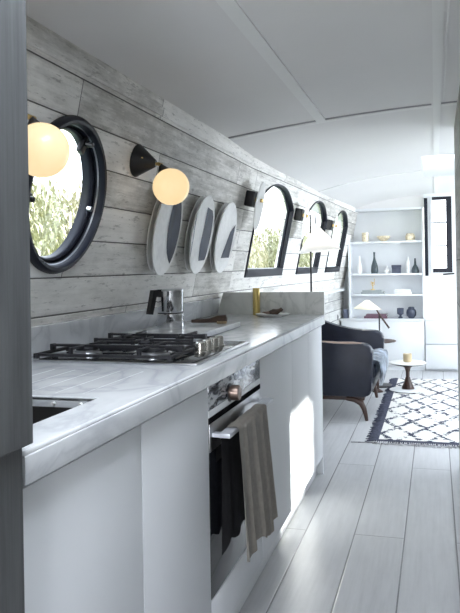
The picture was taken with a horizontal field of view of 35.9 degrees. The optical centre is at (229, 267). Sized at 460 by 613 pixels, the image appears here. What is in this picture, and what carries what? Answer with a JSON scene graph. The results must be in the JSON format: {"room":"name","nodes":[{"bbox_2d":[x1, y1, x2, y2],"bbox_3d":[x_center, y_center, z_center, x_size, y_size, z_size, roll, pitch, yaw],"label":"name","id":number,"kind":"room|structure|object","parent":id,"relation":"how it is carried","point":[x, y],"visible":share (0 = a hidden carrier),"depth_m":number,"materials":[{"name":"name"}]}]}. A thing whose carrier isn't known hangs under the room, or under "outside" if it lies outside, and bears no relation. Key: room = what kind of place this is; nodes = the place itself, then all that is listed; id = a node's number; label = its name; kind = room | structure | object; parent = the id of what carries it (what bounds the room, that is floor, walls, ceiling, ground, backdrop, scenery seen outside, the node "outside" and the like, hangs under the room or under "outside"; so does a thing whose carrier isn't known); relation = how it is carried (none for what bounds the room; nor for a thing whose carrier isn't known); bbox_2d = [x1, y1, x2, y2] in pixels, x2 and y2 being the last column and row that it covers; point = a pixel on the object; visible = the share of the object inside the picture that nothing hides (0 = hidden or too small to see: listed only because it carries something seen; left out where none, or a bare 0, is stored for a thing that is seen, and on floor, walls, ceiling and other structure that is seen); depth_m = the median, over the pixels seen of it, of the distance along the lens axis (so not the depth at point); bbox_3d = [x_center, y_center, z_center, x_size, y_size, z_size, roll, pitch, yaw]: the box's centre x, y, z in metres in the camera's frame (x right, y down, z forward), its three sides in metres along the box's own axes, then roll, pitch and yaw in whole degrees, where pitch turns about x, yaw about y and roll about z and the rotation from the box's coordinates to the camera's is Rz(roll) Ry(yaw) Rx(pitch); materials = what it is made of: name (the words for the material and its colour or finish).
{"room":"ship interior","nodes":[
{"label":"ship interior","id":0,"kind":"room"},
{"bbox_2d":[0,0,32,612],"bbox_3d":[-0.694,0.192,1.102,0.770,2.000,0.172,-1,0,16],"label":"refrigerator","id":1,"kind":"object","parent":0,"point":[16,412],"depth_m":1.04,"materials":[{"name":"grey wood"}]},
{"bbox_2d":[26,15,343,356],"bbox_3d":[-0.176,0.217,3.643,0.295,1.932,10.100,-1,0,16],"label":"wall","id":2,"kind":"structure","parent":0,"point":[114,275],"depth_m":2.72,"materials":[{"name":"grey wood"}]},
{"bbox_2d":[28,114,69,177],"bbox_3d":[-0.524,-0.349,1.823,0.250,0.247,0.139,-1,0,31],"label":"wall lamp","id":3,"kind":"object","parent":2,"relation":"attached to","point":[48,146],"visible":0.65,"depth_m":1.75,"materials":[{"name":"white glass"}]},
{"bbox_2d":[29,115,106,273],"bbox_3d":[-0.551,-0.234,2.287,0.187,0.511,0.512,-1,0,17],"label":"window","id":4,"kind":"structure","parent":2,"relation":"in","point":[84,228],"depth_m":2.43,"materials":[{"name":"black metal"}]},
{"bbox_2d":[31,297,220,355],"bbox_3d":[-0.492,0.232,2.722,0.034,0.096,3.048,-1,0,16],"label":"backsplash","id":5,"kind":"structure","parent":2,"relation":"attached to","point":[84,330],"depth_m":2.69,"materials":[{"name":"grey stone"}]},
{"bbox_2d":[26,28,253,164],"bbox_3d":[-0.662,-0.626,1.541,0.014,0.036,5.800,-1,0,16],"label":"trim","id":6,"kind":"structure","parent":2,"relation":"attached to","point":[36,41],"depth_m":2.48,"materials":[{"name":"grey wood"}]},
{"bbox_2d":[130,144,188,204],"bbox_3d":[-0.268,-0.356,2.707,0.234,0.242,0.139,-1,0,23],"label":"wall lamp","id":7,"kind":"object","parent":2,"relation":"attached to","point":[170,185],"visible":1,"depth_m":2.66,"materials":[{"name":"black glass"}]},
{"bbox_2d":[147,199,182,275],"bbox_3d":[-0.281,-0.160,3.073,0.116,0.393,0.304,-1,0,17],"label":"wall plate","id":8,"kind":"object","parent":2,"relation":"attached to","point":[164,230],"visible":0.84,"depth_m":3.06,"materials":[{"name":"white ceramic"}]},
{"bbox_2d":[184,195,214,273],"bbox_3d":[-0.151,-0.162,3.524,0.116,0.393,0.315,-1,0,15],"label":"wall plate","id":9,"kind":"object","parent":2,"relation":"attached to","point":[199,232],"visible":1,"depth_m":3.51,"materials":[{"name":"white ceramic"}]},
{"bbox_2d":[210,202,236,272],"bbox_3d":[-0.036,-0.164,3.923,0.116,0.393,0.351,-1,0,15],"label":"wall plate","id":10,"kind":"object","parent":2,"relation":"attached to","point":[225,225],"visible":0.98,"depth_m":3.90,"materials":[{"name":"white ceramic"}]},
{"bbox_2d":[228,120,315,138],"bbox_3d":[0.218,-0.719,3.701,0.468,0.064,0.016,-1,0,16],"label":"trim","id":11,"kind":"structure","parent":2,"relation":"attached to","point":[314,120],"depth_m":3.70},
{"bbox_2d":[321,288,346,294],"bbox_3d":[0.645,0.265,6.291,0.053,0.033,4.350,-1,0,19],"label":"trim","id":12,"kind":"structure","parent":2,"relation":"attached to","point":[338,289],"depth_m":7.62,"materials":[{"name":"paint"}]},
{"bbox_2d":[26,0,459,217],"bbox_3d":[1.382,-0.672,3.168,3.240,0.347,10.260,-1,0,16],"label":"ceiling","id":13,"kind":"structure","parent":0,"point":[349,57],"depth_m":2.71,"materials":[{"name":"paint"}]},
{"bbox_2d":[215,0,325,122],"bbox_3d":[0.173,-0.748,2.621,0.047,0.014,2.180,-1,0,16],"label":"trim","id":14,"kind":"structure","parent":13,"relation":"attached to","point":[231,8],"depth_m":2.45,"materials":[{"name":"paint"}]},
{"bbox_2d":[420,153,454,176],"bbox_3d":[1.897,-1.008,5.672,0.750,0.384,1.320,-1,0,16],"label":"window","id":15,"kind":"structure","parent":13,"relation":"attached to","point":[441,164],"depth_m":6.33,"materials":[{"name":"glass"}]},
{"bbox_2d":[229,157,357,291],"bbox_3d":[0.731,-0.253,6.404,0.273,1.022,4.325,-1,0,19],"label":"wall","id":16,"kind":"structure","parent":0,"point":[288,281],"depth_m":5.63,"materials":[{"name":"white wood"}]},
{"bbox_2d":[244,182,264,229],"bbox_3d":[0.154,-0.373,4.348,0.122,0.294,0.300,-1,0,14],"label":"wall lamp","id":17,"kind":"object","parent":16,"relation":"attached to","point":[254,199],"visible":1,"depth_m":4.31,"materials":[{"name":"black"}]},
{"bbox_2d":[244,184,293,277],"bbox_3d":[0.289,-0.260,5.044,0.183,0.648,0.944,-1,0,19],"label":"window","id":18,"kind":"structure","parent":16,"relation":"in","point":[278,270],"depth_m":5.35,"materials":[{"name":"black metal"}]},
{"bbox_2d":[294,202,309,238],"bbox_3d":[0.565,-0.367,5.561,0.122,0.294,0.300,-1,0,14],"label":"wall lamp","id":19,"kind":"object","parent":16,"relation":"attached to","point":[299,215],"visible":1,"depth_m":5.53,"materials":[{"name":"black ceramic"}]},
{"bbox_2d":[253,160,355,210],"bbox_3d":[0.825,-0.650,6.330,0.014,0.036,4.250,-1,0,19],"label":"trim","id":20,"kind":"structure","parent":16,"relation":"attached to","point":[257,164],"depth_m":5.23,"materials":[{"name":"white wood"}]},
{"bbox_2d":[295,201,326,273],"bbox_3d":[0.731,-0.268,6.342,0.183,0.648,0.854,-1,0,19],"label":"window","id":21,"kind":"structure","parent":16,"relation":"in","point":[299,270],"depth_m":6.57,"materials":[{"name":"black metal"}]},
{"bbox_2d":[326,214,337,239],"bbox_3d":[0.969,-0.359,6.756,0.122,0.294,0.300,-1,0,14],"label":"wall lamp","id":22,"kind":"object","parent":16,"relation":"attached to","point":[330,223],"visible":0.88,"depth_m":6.72,"materials":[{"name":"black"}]},
{"bbox_2d":[325,210,347,272],"bbox_3d":[1.123,-0.274,7.494,0.183,0.648,0.804,-1,0,19],"label":"window","id":23,"kind":"structure","parent":16,"relation":"in","point":[336,268],"depth_m":7.83,"materials":[{"name":"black metal"}]},
{"bbox_2d":[318,170,420,192],"bbox_3d":[1.163,-0.721,6.036,0.890,0.159,0.050,-1,0,16],"label":"trim","id":24,"kind":"structure","parent":16,"relation":"attached to","point":[419,170],"depth_m":6.02,"materials":[{"name":"paint"}]},
{"bbox_2d":[239,369,459,612],"bbox_3d":[1.331,1.183,3.192,3.410,0.050,10.260,-1,0,16],"label":"floor","id":25,"kind":"structure","parent":0,"point":[378,531],"depth_m":3.13,"materials":[{"name":"white wood"}]},
{"bbox_2d":[23,425,143,612],"bbox_3d":[-0.543,0.715,1.407,0.594,0.748,0.492,-1,0,16],"label":"base cabinet","id":26,"kind":"object","parent":25,"relation":"on","point":[83,525],"visible":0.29,"depth_m":1.32,"materials":[{"name":"paint"}]},
{"bbox_2d":[139,388,210,612],"bbox_3d":[-0.408,0.713,1.873,0.594,0.748,0.474,-1,0,16],"label":"base cabinet","id":27,"kind":"object","parent":25,"relation":"on","point":[174,442],"visible":0.4,"depth_m":1.77,"materials":[{"name":"paint"}]},
{"bbox_2d":[207,359,273,612],"bbox_3d":[-0.193,0.711,2.384,0.576,0.744,0.617,-1,0,16],"label":"oven","id":28,"kind":"object","parent":25,"relation":"on","point":[230,397],"visible":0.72,"depth_m":2.17,"materials":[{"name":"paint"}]},
{"bbox_2d":[221,431,244,554],"bbox_3d":[0.012,0.656,2.143,0.014,0.327,0.262,-1,0,16],"label":"tea towel","id":29,"kind":"object","parent":28,"relation":"hanging from","point":[233,509],"visible":0.88,"depth_m":2.13,"materials":[{"name":"grey fabric"}]},
{"bbox_2d":[226,404,277,561],"bbox_3d":[0.071,0.666,2.232,0.094,0.393,0.439,-1,0,16],"label":"tea towel","id":30,"kind":"object","parent":28,"relation":"hanging from","point":[260,505],"visible":0.98,"depth_m":2.22,"materials":[{"name":"beige fabric"}]},
{"bbox_2d":[232,468,316,612],"bbox_3d":[0.061,1.130,2.564,0.016,0.098,3.050,-1,0,16],"label":"plinth","id":31,"kind":"object","parent":25,"relation":"on","point":[254,579],"visible":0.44,"depth_m":2.91,"materials":[{"name":"white wood"}]},
{"bbox_2d":[260,342,293,558],"bbox_3d":[-0.085,0.708,2.992,0.594,0.748,0.602,-1,0,16],"label":"base cabinet","id":32,"kind":"object","parent":25,"relation":"on","point":[275,367],"visible":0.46,"depth_m":2.94,"materials":[{"name":"paint"}]},
{"bbox_2d":[291,326,323,504],"bbox_3d":[0.114,0.754,3.705,0.609,0.848,0.872,-1,0,16],"label":"base cabinet","id":33,"kind":"object","parent":25,"relation":"on","point":[307,396],"visible":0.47,"depth_m":3.55,"materials":[{"name":"paint"}]},
{"bbox_2d":[22,314,323,485],"bbox_3d":[-0.192,0.306,2.636,0.629,0.055,3.048,-1,0,16],"label":"countertop","id":34,"kind":"structure","parent":33,"relation":"on","point":[115,398],"depth_m":1.68,"materials":[{"name":"grey stone"}]},
{"bbox_2d":[32,401,82,423],"bbox_3d":[-0.516,0.403,1.393,0.382,0.215,0.385,-1,0,16],"label":"sink","id":35,"kind":"object","parent":34,"relation":"in","point":[40,413],"visible":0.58,"depth_m":1.56,"materials":[{"name":"metal"}]},
{"bbox_2d":[32,406,71,423],"bbox_3d":[-0.516,0.409,1.393,0.382,0.203,0.384,-1,0,16],"label":"basin","id":36,"kind":"object","parent":35,"relation":"in","point":[40,413],"depth_m":1.56,"materials":[{"name":"black metal"}]},
{"bbox_2d":[33,330,249,365],"bbox_3d":[-0.262,0.257,2.346,0.522,0.044,0.590,-1,0,16],"label":"cooktop","id":37,"kind":"object","parent":34,"relation":"in","point":[141,347],"visible":1,"depth_m":2.19,"materials":[{"name":"metal"}]},
{"bbox_2d":[120,321,240,339],"bbox_3d":[-0.192,0.266,3.034,0.330,0.024,0.600,-1,0,16],"label":"serving board","id":38,"kind":"object","parent":34,"relation":"on","point":[211,329],"visible":0.41,"depth_m":2.93,"materials":[{"name":"grey stone"}]},
{"bbox_2d":[146,288,183,328],"bbox_3d":[-0.277,0.173,2.977,0.171,0.164,0.115,-1,0,-21],"label":"moka pot","id":39,"kind":"object","parent":38,"relation":"on","point":[170,304],"visible":1,"depth_m":2.94,"materials":[{"name":"metal"}]},
{"bbox_2d":[191,315,226,323],"bbox_3d":[-0.092,0.233,3.182,0.162,0.038,0.035,-1,0,2],"label":"dish brush","id":40,"kind":"object","parent":38,"relation":"on","point":[219,319],"visible":1,"depth_m":3.17,"materials":[{"name":"brown wood"}]},
{"bbox_2d":[253,288,259,314],"bbox_3d":[0.151,0.196,4.063,0.042,0.153,0.042,-1,0,16],"label":"vase","id":41,"kind":"object","parent":34,"relation":"on","point":[256,291],"visible":0.79,"depth_m":4.05,"materials":[{"name":"gold metal"}]},
{"bbox_2d":[218,292,324,323],"bbox_3d":[0.228,0.235,4.115,0.639,0.183,0.022,-1,0,16],"label":"end upstand","id":42,"kind":"object","parent":34,"relation":"on","point":[231,302],"visible":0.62,"depth_m":4.09,"materials":[{"name":"grey stone"}]},
{"bbox_2d":[256,312,289,316],"bbox_3d":[0.235,0.262,3.920,0.191,0.016,0.191,-1,0,16],"label":"plate","id":43,"kind":"object","parent":34,"relation":"on","point":[280,314],"visible":0.84,"depth_m":3.87,"materials":[{"name":"white ceramic"}]},
{"bbox_2d":[262,308,282,314],"bbox_3d":[0.237,0.242,3.932,0.117,0.040,0.032,-1,0,1],"label":"bird","id":44,"kind":"object","parent":43,"relation":"on","point":[273,311],"visible":0.99,"depth_m":3.92},
{"bbox_2d":[299,213,339,291],"bbox_3d":[0.552,0.418,4.308,0.255,1.505,0.256,-1,0,16],"label":"floor lamp","id":45,"kind":"object","parent":25,"relation":"on","point":[318,240],"visible":0.65,"depth_m":4.25,"materials":[{"name":"white fabric"}]},
{"bbox_2d":[321,320,383,420],"bbox_3d":[0.818,0.778,5.950,0.867,0.783,1.040,-1,0,16],"label":"armchair","id":46,"kind":"object","parent":25,"relation":"on","point":[350,372],"visible":0.53,"depth_m":5.41,"materials":[{"name":"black leather"}]},
{"bbox_2d":[373,360,379,377],"bbox_3d":[0.923,0.804,5.920,0.645,0.118,0.784,-1,0,16],"label":"seat cushion","id":47,"kind":"object","parent":46,"relation":"on","point":[376,366],"depth_m":5.50,"materials":[{"name":"black fabric"}]},
{"bbox_2d":[373,348,387,384],"bbox_3d":[1.123,0.818,5.862,0.328,0.235,0.770,-1,0,16],"label":"throw blanket","id":48,"kind":"object","parent":46,"relation":"on","point":[380,355],"visible":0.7,"depth_m":5.79,"materials":[{"name":"grey fabric"}]},
{"bbox_2d":[354,300,392,387],"bbox_3d":[1.395,0.739,6.931,0.367,0.837,0.275,-1,0,16],"label":"floor lamp","id":49,"kind":"object","parent":25,"relation":"on","point":[366,305],"visible":0.78,"depth_m":6.88,"materials":[{"name":"white fabric"}]},
{"bbox_2d":[340,317,425,370],"bbox_3d":[1.755,0.866,8.134,0.933,0.570,0.315,-1,0,16],"label":"base cabinet","id":50,"kind":"object","parent":25,"relation":"on","point":[408,333],"visible":0.62,"depth_m":7.93,"materials":[{"name":"white wood"}]},
{"bbox_2d":[343,309,348,317],"bbox_3d":[1.350,0.537,8.252,0.066,0.100,0.066,-1,0,16],"label":"glass beaker","id":51,"kind":"object","parent":50,"relation":"on","point":[345,311],"visible":1,"depth_m":8.22,"materials":[{"name":"purple glass"}]},
{"bbox_2d":[364,315,387,318],"bbox_3d":[1.680,0.570,8.167,0.260,0.024,0.150,-1,0,16],"label":"book","id":52,"kind":"object","parent":50,"relation":"on","point":[365,316],"visible":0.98,"depth_m":8.10,"materials":[{"name":"red paper"}]},
{"bbox_2d":[366,314,387,315],"bbox_3d":[1.689,0.546,8.164,0.230,0.022,0.140,-1,0,19],"label":"book","id":53,"kind":"object","parent":52,"relation":"on","point":[366,314],"visible":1,"depth_m":8.10,"materials":[{"name":"paper"}]},
{"bbox_2d":[348,207,424,318],"bbox_3d":[1.794,-0.047,8.147,0.840,1.250,0.250,-1,0,16],"label":"bookcase","id":54,"kind":"object","parent":50,"relation":"on","point":[395,223],"visible":0.75,"depth_m":8.23,"materials":[{"name":"paint"}]},
{"bbox_2d":[357,256,361,273],"bbox_3d":[1.498,-0.032,8.206,0.060,0.210,0.060,-1,0,16],"label":"bottle vase","id":55,"kind":"object","parent":54,"relation":"on","point":[359,267],"visible":1,"depth_m":8.19,"materials":[{"name":"white ceramic"}]},
{"bbox_2d":[362,233,368,241],"bbox_3d":[1.560,-0.347,8.187,0.080,0.105,0.080,-1,0,16],"label":"holder","id":56,"kind":"object","parent":54,"relation":"on","point":[365,236],"visible":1,"depth_m":8.15,"materials":[{"name":"beige ceramic"}]},
{"bbox_2d":[361,291,384,293],"bbox_3d":[1.647,0.292,8.175,0.260,0.024,0.150,-1,0,16],"label":"book","id":57,"kind":"object","parent":54,"relation":"on","point":[382,292],"visible":0.93,"depth_m":8.11,"materials":[{"name":"grey paper"}]},
{"bbox_2d":[362,290,381,291],"bbox_3d":[1.637,0.270,8.178,0.220,0.020,0.140,-1,0,13],"label":"book","id":58,"kind":"object","parent":57,"relation":"on","point":[362,290],"visible":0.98,"depth_m":8.11,"materials":[{"name":"grey paper"}]},
{"bbox_2d":[371,252,377,273],"bbox_3d":[1.660,-0.053,8.159,0.084,0.246,0.084,-1,0,16],"label":"bottle vase","id":59,"kind":"object","parent":54,"relation":"on","point":[374,267],"visible":1,"depth_m":8.13,"materials":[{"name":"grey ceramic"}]},
{"bbox_2d":[377,236,389,240],"bbox_3d":[1.758,-0.329,8.130,0.156,0.062,0.156,-1,0,16],"label":"bowl","id":60,"kind":"object","parent":54,"relation":"on","point":[381,238],"visible":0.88,"depth_m":8.08,"materials":[{"name":"beige ceramic"}]},
{"bbox_2d":[384,266,389,272],"bbox_3d":[1.796,0.025,8.121,0.068,0.085,0.068,-1,0,16],"label":"bud vase","id":61,"kind":"object","parent":54,"relation":"on","point":[386,270],"visible":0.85,"depth_m":8.10,"materials":[{"name":"white ceramic"}]},
{"bbox_2d":[391,265,400,272],"bbox_3d":[1.897,0.019,8.091,0.106,0.094,0.086,-1,0,16],"label":"storage box","id":62,"kind":"object","parent":54,"relation":"on","point":[395,268],"visible":0.91,"depth_m":8.05,"materials":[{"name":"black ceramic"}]},
{"bbox_2d":[394,291,411,293],"bbox_3d":[1.971,0.286,8.082,0.190,0.026,0.150,-1,0,16],"label":"book","id":63,"kind":"object","parent":54,"relation":"on","point":[411,291],"visible":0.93,"depth_m":8.01,"materials":[{"name":"white paper"}]},
{"bbox_2d":[394,289,410,291],"bbox_3d":[1.971,0.261,8.082,0.180,0.024,0.140,-1,0,18],"label":"book","id":64,"kind":"object","parent":63,"relation":"on","point":[395,290],"visible":0.98,"depth_m":8.02,"materials":[{"name":"white paper"}]},
{"bbox_2d":[406,257,410,272],"bbox_3d":[2.021,-0.028,8.055,0.054,0.185,0.054,-1,0,16],"label":"bottle vase","id":65,"kind":"object","parent":54,"relation":"on","point":[408,266],"visible":0.91,"depth_m":8.04,"materials":[{"name":"white ceramic"}]},
{"bbox_2d":[405,233,414,240],"bbox_3d":[2.042,-0.345,8.048,0.108,0.085,0.108,-1,0,16],"label":"lidded bowl","id":66,"kind":"object","parent":54,"relation":"on","point":[409,236],"visible":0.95,"depth_m":8.01,"materials":[{"name":"yellow ceramic"}]},
{"bbox_2d":[411,258,418,272],"bbox_3d":[2.095,-0.020,8.034,0.088,0.166,0.088,-1,0,16],"label":"bottle vase","id":67,"kind":"object","parent":54,"relation":"on","point":[415,269],"visible":0.98,"depth_m":8.01,"materials":[{"name":"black ceramic"}]},
{"bbox_2d":[397,308,403,317],"bbox_3d":[1.940,0.520,8.082,0.076,0.115,0.076,-1,0,16],"label":"vase","id":68,"kind":"object","parent":50,"relation":"on","point":[400,311],"visible":1,"depth_m":8.06,"materials":[{"name":"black ceramic"}]},
{"bbox_2d":[406,307,415,317],"bbox_3d":[2.055,0.510,8.048,0.112,0.132,0.112,-1,0,16],"label":"jar","id":69,"kind":"object","parent":50,"relation":"on","point":[411,312],"visible":1,"depth_m":8.01,"materials":[{"name":"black ceramic"}]},
{"bbox_2d":[372,339,395,392],"bbox_3d":[1.370,0.917,6.603,0.350,0.480,0.350,-1,0,16],"label":"side table","id":70,"kind":"object","parent":25,"relation":"on","point":[385,340],"visible":0.3,"depth_m":6.57,"materials":[{"name":"brown wood"}]},
{"bbox_2d":[351,378,458,448],"bbox_3d":[2.055,1.138,5.775,1.820,0.015,2.774,-1,0,16],"label":"rug","id":71,"kind":"object","parent":25,"relation":"on","point":[429,417],"visible":0.94,"depth_m":5.45,"materials":[{"name":"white fabric"}]},
{"bbox_2d":[389,360,426,392],"bbox_3d":[1.649,1.006,6.586,0.340,0.260,0.340,-1,0,16],"label":"pedestal table","id":72,"kind":"object","parent":71,"relation":"on","point":[407,387],"visible":0.98,"depth_m":6.54,"materials":[{"name":"white stone"}]},
{"bbox_2d":[403,353,411,361],"bbox_3d":[1.646,0.837,6.586,0.080,0.078,0.080,-1,0,16],"label":"pot","id":73,"kind":"object","parent":72,"relation":"on","point":[407,357],"visible":1,"depth_m":6.55,"materials":[{"name":"beige ceramic"}]},
{"bbox_2d":[425,320,457,370],"bbox_3d":[2.550,0.860,7.886,0.723,0.555,0.340,-1,0,16],"label":"drawer unit","id":74,"kind":"object","parent":25,"relation":"on","point":[440,335],"visible":0.78,"depth_m":7.79,"materials":[{"name":"white wood"}]},
{"bbox_2d":[327,217,425,352],"bbox_3d":[2.732,0.135,8.049,3.380,2.000,0.060,-1,0,16],"label":"wall","id":75,"kind":"structure","parent":0,"point":[332,254],"depth_m":8.43,"materials":[{"name":"paint"}]},
{"bbox_2d":[356,195,422,208],"bbox_3d":[1.711,-0.742,8.084,0.947,0.142,0.030,-1,0,16],"label":"wall","id":76,"kind":"structure","parent":0,"point":[417,200],"depth_m":8.01,"materials":[{"name":"paint"}]},
{"bbox_2d":[424,198,428,275],"bbox_3d":[2.182,-0.339,7.892,0.035,0.865,0.022,-1,0,16],"label":"trim","id":77,"kind":"structure","parent":76,"relation":"attached to","point":[425,199],"depth_m":7.88,"materials":[{"name":"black metal"}]},
{"bbox_2d":[434,177,437,193],"bbox_3d":[2.066,-0.817,7.123,0.036,0.011,1.540,-1,0,16],"label":"trim","id":78,"kind":"structure","parent":76,"relation":"attached to","point":[435,178],"depth_m":7.04,"materials":[{"name":"paint"}]},
{"bbox_2d":[423,192,456,319],"bbox_3d":[2.520,-0.134,7.822,0.733,1.425,0.030,-1,0,16],"label":"surround","id":79,"kind":"object","parent":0,"point":[440,289],"visible":0.74,"depth_m":7.86,"materials":[{"name":"paint"}]},
{"bbox_2d":[430,196,453,274],"bbox_3d":[2.350,-0.350,7.871,0.251,0.868,0.069,-1,0,16],"label":"window","id":80,"kind":"structure","parent":79,"relation":"attached to","point":[448,222],"depth_m":7.84,"materials":[{"name":"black metal"}]},
{"bbox_2d":[454,87,459,463],"bbox_3d":[0.519,0.171,1.256,0.060,2.000,5.900,-1,0,16],"label":"wall","id":81,"kind":"structure","parent":0,"point":[457,117],"depth_m":3.75,"materials":[{"name":"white paint"}]},
{"bbox_2d":[231,102,456,140],"bbox_3d":[0.562,-0.746,3.639,1.145,0.109,0.040,-1,0,16],"label":"trim","id":82,"kind":"structure","parent":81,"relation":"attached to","point":[447,104],"depth_m":3.63,"materials":[{"name":"paint"}]},
{"bbox_2d":[325,104,430,119],"bbox_3d":[0.737,-0.778,3.551,0.521,0.042,0.016,-1,0,16],"label":"trim","id":83,"kind":"structure","parent":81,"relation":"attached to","point":[423,104],"depth_m":3.54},
{"bbox_2d":[432,0,444,155],"bbox_3d":[0.522,-0.792,1.776,0.036,0.011,6.910,-1,0,16],"label":"trim","id":84,"kind":"structure","parent":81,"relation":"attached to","point":[437,5],"depth_m":2.73,"materials":[{"name":"paint"}]},
{"bbox_2d":[443,0,449,99],"bbox_3d":[0.308,-0.791,0.922,0.006,0.006,5.150,-1,0,16],"label":"trim","id":85,"kind":"structure","parent":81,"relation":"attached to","point":[448,10],"depth_m":2.54,"materials":[{"name":"paint"}]},
{"bbox_3d":[-28.654,2.530,18.690,54.500,0.650,100.000,-1,0,16],"label":"bank","id":86,"kind":"object","parent":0,"visible":0},
{"bbox_2d":[29,178,71,255],"bbox_3d":[-5.677,-0.625,14.715,4.560,4.960,4.688,-1,0,23],"label":"willow tree","id":87,"kind":"object","parent":86,"relation":"on","point":[42,242],"visible":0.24,"depth_m":14.61,"materials":[{"name":"green plant"}]},
{"bbox_2d":[30,178,81,254],"bbox_3d":[-4.417,-0.296,19.582,4.648,4.265,4.657,-1,0,16],"label":"willow tree","id":88,"kind":"object","parent":86,"relation":"on","point":[74,201],"visible":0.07,"depth_m":18.96,"materials":[{"name":"green plant"}]},
{"bbox_2d":[248,232,268,267],"bbox_3d":[-1.217,-0.330,30.050,5.820,4.229,5.830,-1,0,16],"label":"willow tree","id":89,"kind":"object","parent":86,"relation":"on","point":[253,258],"visible":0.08,"depth_m":29.25,"materials":[{"name":"green plant"}]},
{"bbox_2d":[252,220,312,267],"bbox_3d":[2.148,-0.342,36.349,5.786,4.142,5.817,-1,0,16],"label":"willow tree","id":90,"kind":"object","parent":86,"relation":"on","point":[304,258],"visible":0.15,"depth_m":35.31,"materials":[{"name":"green plant"}]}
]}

